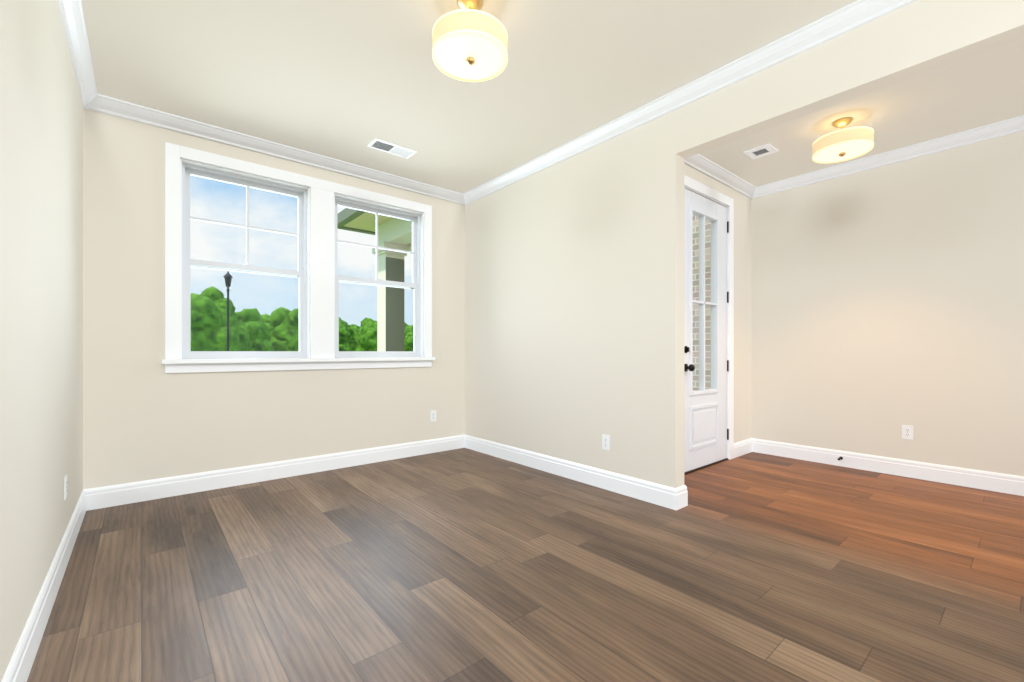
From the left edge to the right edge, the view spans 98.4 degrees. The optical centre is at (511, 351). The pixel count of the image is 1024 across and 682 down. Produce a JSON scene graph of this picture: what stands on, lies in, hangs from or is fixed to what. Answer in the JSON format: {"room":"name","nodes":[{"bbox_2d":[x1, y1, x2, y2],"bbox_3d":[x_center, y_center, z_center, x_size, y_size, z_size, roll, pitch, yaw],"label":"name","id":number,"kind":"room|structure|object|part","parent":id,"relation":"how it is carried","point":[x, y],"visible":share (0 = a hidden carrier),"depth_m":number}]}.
{"room":"empty living room","nodes":[
{"label":"empty living room","id":0,"kind":"room"},
{"bbox_2d":[0,0,82,681],"bbox_3d":[-1.425,-0.324,1.115,0.160,2.740,4.860,0,0,-40],"label":"wall","id":1,"kind":"structure","parent":0,"point":[41,281],"depth_m":1.62},
{"bbox_2d":[1,489,88,681],"bbox_3d":[-1.358,0.976,1.172,0.016,0.140,4.540,0,0,-40],"label":"baseboard","id":2,"kind":"structure","parent":1,"relation":"attached to","point":[19,667],"depth_m":1.67},
{"bbox_2d":[64,474,66,499],"bbox_3d":[-2.247,0.681,2.227,0.007,0.115,0.070,0,0,-40],"label":"electrical outlet","id":3,"kind":"object","parent":1,"relation":"attached to","point":[65,487],"visible":0.98,"depth_m":2.20},
{"bbox_2d":[57,0,100,110],"bbox_3d":[-1.335,-1.649,1.190,0.072,0.090,4.540,0,0,-40],"label":"crown molding","id":4,"kind":"structure","parent":1,"relation":"attached to","point":[71,11],"depth_m":2.41},
{"bbox_2d":[83,108,464,488],"bbox_3d":[-1.676,-0.324,3.971,3.125,2.740,0.160,0,0,-40],"label":"wall","id":5,"kind":"structure","parent":0,"point":[146,416],"depth_m":3.25},
{"bbox_2d":[89,435,464,509],"bbox_3d":[-1.652,0.976,3.876,2.980,0.140,0.016,0,0,-40],"label":"baseboard","id":6,"kind":"structure","parent":5,"relation":"attached to","point":[133,492],"depth_m":3.53},
{"bbox_2d":[97,95,460,203],"bbox_3d":[-1.650,-1.649,3.842,2.820,0.090,0.072,0,0,-40],"label":"crown molding","id":7,"kind":"structure","parent":5,"relation":"attached to","point":[109,105],"depth_m":3.53},
{"bbox_2d":[162,142,434,372],"bbox_3d":[-1.715,-0.675,3.932,2.205,1.658,0.260,0,0,-40],"label":"window unit","id":8,"kind":"structure","parent":5,"relation":"in","point":[188,170],"depth_m":3.81},
{"bbox_2d":[430,410,435,421],"bbox_3d":[-0.816,0.666,4.584,0.070,0.115,0.007,0,0,-40],"label":"outlet","id":9,"kind":"object","parent":5,"relation":"attached to","point":[432,414],"visible":1,"depth_m":4.58},
{"bbox_2d":[27,448,1023,681],"bbox_3d":[0.631,1.106,2.839,5.525,0.120,4.860,0,0,-40],"label":"floor","id":10,"kind":"structure","parent":0,"point":[462,565],"depth_m":2.01},
{"bbox_2d":[81,0,1023,193],"bbox_3d":[0.631,-1.754,2.839,5.525,0.120,4.860,0,0,-40],"label":"ceiling","id":11,"kind":"structure","parent":0,"point":[349,81],"depth_m":2.74},
{"bbox_2d":[372,141,393,150],"bbox_3d":[-0.997,-1.694,3.679,0.316,0.001,0.126,0,0,-40],"label":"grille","id":12,"kind":"object","parent":11,"relation":"attached to","point":[379,144],"visible":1,"depth_m":3.63},
{"bbox_2d":[367,138,416,158],"bbox_3d":[-0.997,-1.690,3.679,0.360,0.008,0.170,0,0,-40],"label":"ceiling vent","id":13,"kind":"object","parent":11,"relation":"in","point":[403,152],"visible":1,"depth_m":3.69},
{"bbox_2d":[432,0,506,80],"bbox_3d":[-0.202,-1.542,2.140,0.360,0.303,0.360,0,0,-40],"label":"light","id":14,"kind":"object","parent":11,"relation":"attached to","point":[468,20],"depth_m":2.00},
{"bbox_2d":[433,33,505,79],"bbox_3d":[-0.202,-1.421,2.140,0.352,0.011,0.352,0,0,-40],"label":"diffuser","id":15,"kind":"object","parent":14,"relation":"attached to","point":[452,53],"visible":0.81,"depth_m":2.12},
{"bbox_2d":[432,9,507,81],"bbox_3d":[-0.202,-1.469,2.140,0.363,0.104,0.363,0,0,-40],"label":"band","id":16,"kind":"object","parent":14,"relation":"attached to","point":[459,31],"visible":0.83,"depth_m":1.99},
{"bbox_3d":[-0.202,-1.542,2.140,0.124,0.303,0.124,0,0,-40],"label":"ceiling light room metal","id":17,"kind":"part","parent":14,"relation":"part of"},
{"bbox_2d":[743,144,777,158],"bbox_3d":[2.103,-1.690,3.734,0.200,0.008,0.200,0,0,-40],"label":"ceiling vent","id":18,"kind":"object","parent":11,"relation":"in","point":[761,151],"visible":0.94,"depth_m":3.73},
{"bbox_2d":[812,117,873,163],"bbox_3d":[2.429,-1.565,3.251,0.363,0.258,0.363,0,0,-40],"label":"light","id":19,"kind":"object","parent":11,"relation":"attached to","point":[844,144],"visible":1,"depth_m":3.18},
{"bbox_2d":[684,164,750,442],"bbox_3d":[1.668,-0.324,4.034,2.080,2.740,0.160,0,0,-40],"label":"wall","id":20,"kind":"structure","parent":0,"point":[742,317],"depth_m":4.49},
{"bbox_2d":[684,458,727,474],"bbox_3d":[1.692,1.031,4.052,0.920,0.030,0.165,0,0,-40],"label":"threshold","id":21,"kind":"object","parent":20,"relation":"attached to","point":[699,468],"visible":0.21,"depth_m":3.98},
{"bbox_2d":[684,188,728,471],"bbox_3d":[1.750,-0.183,3.990,0.918,2.431,0.134,0,0,-40],"label":"front door","id":22,"kind":"structure","parent":20,"relation":"in","point":[705,426],"depth_m":4.02},
{"bbox_2d":[693,221,713,384],"bbox_3d":[1.726,-0.442,4.011,0.466,1.581,0.006,0,0,-40],"label":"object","id":23,"kind":"structure","parent":22,"relation":"attached to","point":[700,300],"depth_m":4.06},
{"bbox_3d":[1.794,-0.204,4.010,0.828,2.122,0.108,0,0,-40],"label":"front door hardware","id":24,"kind":"part","parent":22,"relation":"part of"},
{"bbox_2d":[684,175,733,459],"bbox_3d":[1.696,-0.224,4.047,1.100,2.540,0.178,0,0,-40],"label":"door frame","id":25,"kind":"structure","parent":20,"relation":"attached to","point":[699,188],"depth_m":4.29},
{"bbox_2d":[684,154,756,198],"bbox_3d":[1.746,-1.649,3.949,1.920,0.090,0.072,0,0,-40],"label":"crown molding","id":26,"kind":"structure","parent":20,"relation":"attached to","point":[698,162],"depth_m":4.11},
{"bbox_2d":[734,438,752,457],"bbox_3d":[2.328,0.976,4.473,0.415,0.140,0.016,0,0,-40],"label":"baseboard","id":27,"kind":"structure","parent":20,"relation":"attached to","point":[743,447],"depth_m":4.48},
{"bbox_2d":[465,0,1023,487],"bbox_3d":[0.987,-0.324,3.138,0.115,2.740,4.540,0,0,-40],"label":"wall","id":28,"kind":"structure","parent":0,"point":[573,308],"depth_m":3.27},
{"bbox_2d":[465,435,684,510],"bbox_3d":[0.304,0.976,3.866,0.036,0.140,2.466,0,0,-40],"label":"baseboard","id":29,"kind":"structure","parent":28,"relation":"attached to","point":[658,494],"depth_m":3.48},
{"bbox_2d":[602,434,609,450],"bbox_3d":[0.715,0.690,3.367,0.007,0.115,0.070,0,0,-40],"label":"electrical outlet","id":30,"kind":"object","parent":28,"relation":"attached to","point":[605,442],"visible":1,"depth_m":3.36},
{"bbox_2d":[681,485,687,506],"bbox_3d":[1.072,0.976,3.139,0.016,0.140,0.366,0,0,-40],"label":"baseboard","id":31,"kind":"structure","parent":28,"relation":"attached to","point":[686,492],"depth_m":2.99},
{"bbox_2d":[461,0,916,204],"bbox_3d":[0.916,-1.649,3.078,0.072,0.090,4.540,0,0,-40],"label":"crown molding","id":32,"kind":"structure","parent":28,"relation":"attached to","point":[844,20],"depth_m":2.69},
{"bbox_2d":[751,131,1023,475],"bbox_3d":[3.310,-0.324,3.819,0.160,2.740,2.600,0,0,-40],"label":"wall","id":33,"kind":"structure","parent":0,"point":[887,302],"depth_m":3.73},
{"bbox_2d":[753,438,1023,495],"bbox_3d":[3.294,0.976,3.702,0.016,0.140,2.440,0,0,-40],"label":"baseboard","id":34,"kind":"structure","parent":33,"relation":"attached to","point":[985,480],"depth_m":3.72},
{"bbox_2d":[757,115,1023,197],"bbox_3d":[3.272,-1.649,3.683,0.072,0.090,2.440,0,0,-40],"label":"crown molding","id":35,"kind":"structure","parent":33,"relation":"attached to","point":[1013,125],"depth_m":3.69},
{"bbox_2d":[902,425,912,439],"bbox_3d":[3.306,0.673,3.693,0.007,0.115,0.070,0,0,-40],"label":"outlet","id":36,"kind":"object","parent":33,"relation":"attached to","point":[907,431],"visible":1,"depth_m":3.69},
{"label":"outside","id":37,"kind":"structure","parent":0,"visible":0},
{"bbox_3d":[-38.789,1.796,124.078,400.000,0.300,360.000,0,0,-40],"label":"ground","id":38,"kind":"structure","parent":37,"visible":0},
{"bbox_2d":[223,271,231,350],"bbox_3d":[-8.992,-0.459,13.993,0.270,4.210,0.270,0,0,-40],"label":"lamppost","id":39,"kind":"object","parent":38,"relation":"on","point":[228,276],"depth_m":13.96},
{"bbox_2d":[191,286,412,350],"bbox_3d":[-20.558,-0.089,61.221,57.575,10.774,38.757,0,0,-40],"label":"trees","id":40,"kind":"object","parent":38,"relation":"on","point":[282,339],"depth_m":39.58},
{"bbox_2d":[372,241,409,350],"bbox_3d":[-1.586,0.131,5.782,0.360,3.030,0.360,0,0,-40],"label":"porch column","id":41,"kind":"structure","parent":38,"relation":"on","point":[385,305],"depth_m":5.68},
{"bbox_2d":[378,218,411,251],"bbox_3d":[0.072,-1.519,6.435,3.620,0.270,1.370,0,0,-40],"label":"beam","id":42,"kind":"structure","parent":41,"relation":"on","point":[397,231],"depth_m":5.47},
{"bbox_2d":[344,212,392,231],"bbox_3d":[0.572,-1.704,5.699,4.200,0.100,3.800,0,0,-40],"label":"porch roof","id":43,"kind":"structure","parent":42,"relation":"on","point":[363,220],"depth_m":5.61},
{"bbox_2d":[337,208,375,234],"bbox_3d":[-0.159,-1.699,6.509,4.280,0.130,1.780,0,0,-40],"label":"roof fascia","id":44,"kind":"object","parent":43,"relation":"attached to","point":[345,213],"depth_m":5.54},
{"bbox_2d":[693,215,710,389],"bbox_3d":[1.453,-0.129,6.243,0.250,3.550,3.500,0,0,-40],"label":"brick wall","id":45,"kind":"structure","parent":38,"relation":"on","point":[707,308],"depth_m":5.17}
]}

